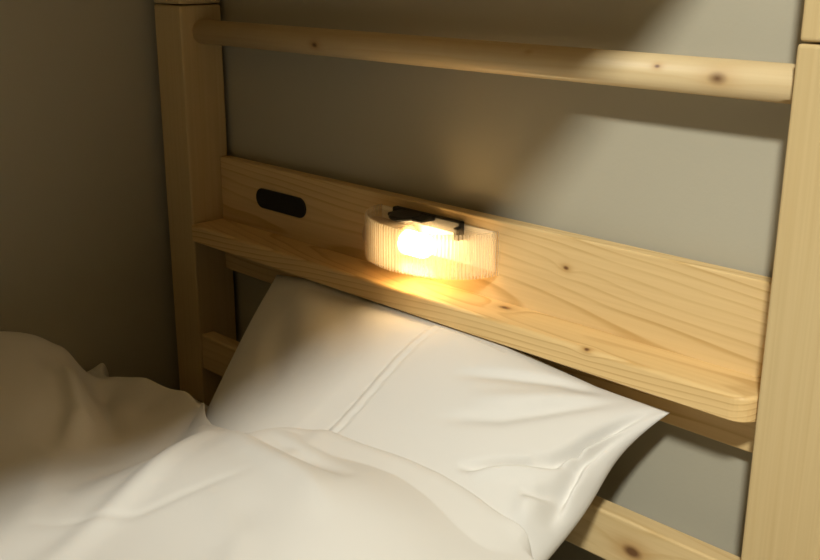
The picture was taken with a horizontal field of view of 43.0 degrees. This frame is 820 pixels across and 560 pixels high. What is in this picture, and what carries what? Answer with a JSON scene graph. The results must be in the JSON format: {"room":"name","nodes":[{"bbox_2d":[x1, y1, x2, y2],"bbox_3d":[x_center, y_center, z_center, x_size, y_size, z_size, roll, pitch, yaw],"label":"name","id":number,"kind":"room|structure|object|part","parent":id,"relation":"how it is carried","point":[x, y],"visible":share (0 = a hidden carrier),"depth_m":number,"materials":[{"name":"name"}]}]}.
{"room":"dormitory","nodes":[
{"label":"dormitory","id":0,"kind":"room"},
{"bbox_2d":[0,0,179,389],"bbox_3d":[-1.647,-0.328,0.367,3.799,2.600,0.120,-16,24,-42],"label":"wall","id":1,"kind":"structure","parent":0,"point":[86,264],"depth_m":1.54,"materials":[{"name":"paint"}]},
{"bbox_2d":[204,0,811,559],"bbox_3d":[0.903,-0.330,0.399,0.120,2.600,3.415,-16,24,-42],"label":"wall","id":2,"kind":"structure","parent":0,"point":[696,177],"depth_m":1.15,"materials":[{"name":"paint"}]},
{"bbox_3d":[-0.454,1.350,-0.476,3.679,0.100,3.415,-16,24,-42],"label":"floor","id":3,"kind":"structure","parent":0,"visible":0},
{"bbox_2d":[154,0,819,559],"bbox_3d":[-0.726,-0.028,0.504,2.173,1.950,1.064,-16,24,-42],"label":"bunk bed","id":4,"kind":"object","parent":3,"relation":"on","point":[732,356],"visible":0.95,"depth_m":1.12,"materials":[{"name":"brown wood"}]},
{"bbox_3d":[-0.326,-0.843,1.392,0.070,0.914,0.070,-16,24,-42],"label":"post","id":5,"kind":"part","parent":4,"relation":"part of","materials":[{"name":"brown wood"}]},
{"bbox_3d":[-0.329,0.089,1.681,0.070,1.034,0.070,-16,24,-42],"label":"post","id":6,"kind":"part","parent":4,"relation":"part of","materials":[{"name":"brown wood"}]},
{"bbox_2d":[195,399,208,412],"bbox_3d":[-0.728,0.538,0.679,2.003,0.114,0.975,-16,24,-42],"label":"mattress","id":7,"kind":"object","parent":4,"relation":"on","point":[197,401],"visible":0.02,"depth_m":1.61,"materials":[{"name":"white fabric"}]},
{"bbox_2d":[0,331,534,559],"bbox_3d":[-0.780,0.390,0.625,1.828,0.187,1.031,-16,24,-42],"label":"duvet","id":8,"kind":"object","parent":7,"relation":"on","point":[95,465],"visible":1,"depth_m":1.02,"materials":[{"name":"white fabric"}]},
{"bbox_2d":[205,275,669,559],"bbox_3d":[-0.113,0.200,1.157,0.430,0.249,0.644,-16,24,-42],"label":"pillow","id":9,"kind":"object","parent":7,"relation":"on","point":[533,440],"visible":0.59,"depth_m":1.11,"materials":[{"name":"white fabric"}]},
{"bbox_3d":[-0.186,-0.111,1.495,0.004,0.030,0.114,-16,24,-42],"label":"socket panel","id":10,"kind":"part","parent":4,"relation":"part of","materials":[{"name":"black plastic"}]},
{"bbox_2d":[362,205,495,271],"bbox_3d":[0.005,-0.045,1.256,0.078,0.056,0.201,-16,24,-42],"label":"reading lamp","id":11,"kind":"object","parent":4,"relation":"attached to","point":[403,231],"visible":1,"depth_m":1.26,"materials":[{"name":"plastic"}]},
{"bbox_3d":[0.006,-0.044,1.268,0.030,0.030,0.056,-16,24,-42],"label":"bulb","id":12,"kind":"part","parent":11,"relation":"part of","materials":[{"name":"white glass"}]},
{"bbox_3d":[0.004,0.208,1.334,0.024,0.058,0.921,-16,24,-42],"label":"rail","id":13,"kind":"part","parent":4,"relation":"part of","materials":[{"name":"brown wood"}]},
{"bbox_2d":[192,218,760,422],"bbox_3d":[0.011,0.020,1.286,0.057,0.026,0.916,-16,24,-42],"label":"shelf","id":14,"kind":"object","parent":4,"relation":"attached to","point":[710,382],"depth_m":1.17,"materials":[{"name":"brown wood"}]},
{"bbox_3d":[0.021,-0.264,1.203,0.034,0.034,0.930,-16,24,-42],"label":"round rail","id":15,"kind":"part","parent":4,"relation":"part of","materials":[{"name":"brown wood"}]},
{"bbox_3d":[0.367,0.300,1.006,0.070,1.034,0.074,-16,24,-42],"label":"post","id":16,"kind":"part","parent":4,"relation":"part of","materials":[{"name":"brown wood"}]},
{"bbox_3d":[0.371,-0.632,0.717,0.070,0.914,0.072,-16,24,-42],"label":"post","id":17,"kind":"part","parent":4,"relation":"part of","materials":[{"name":"brown wood"}]}
]}

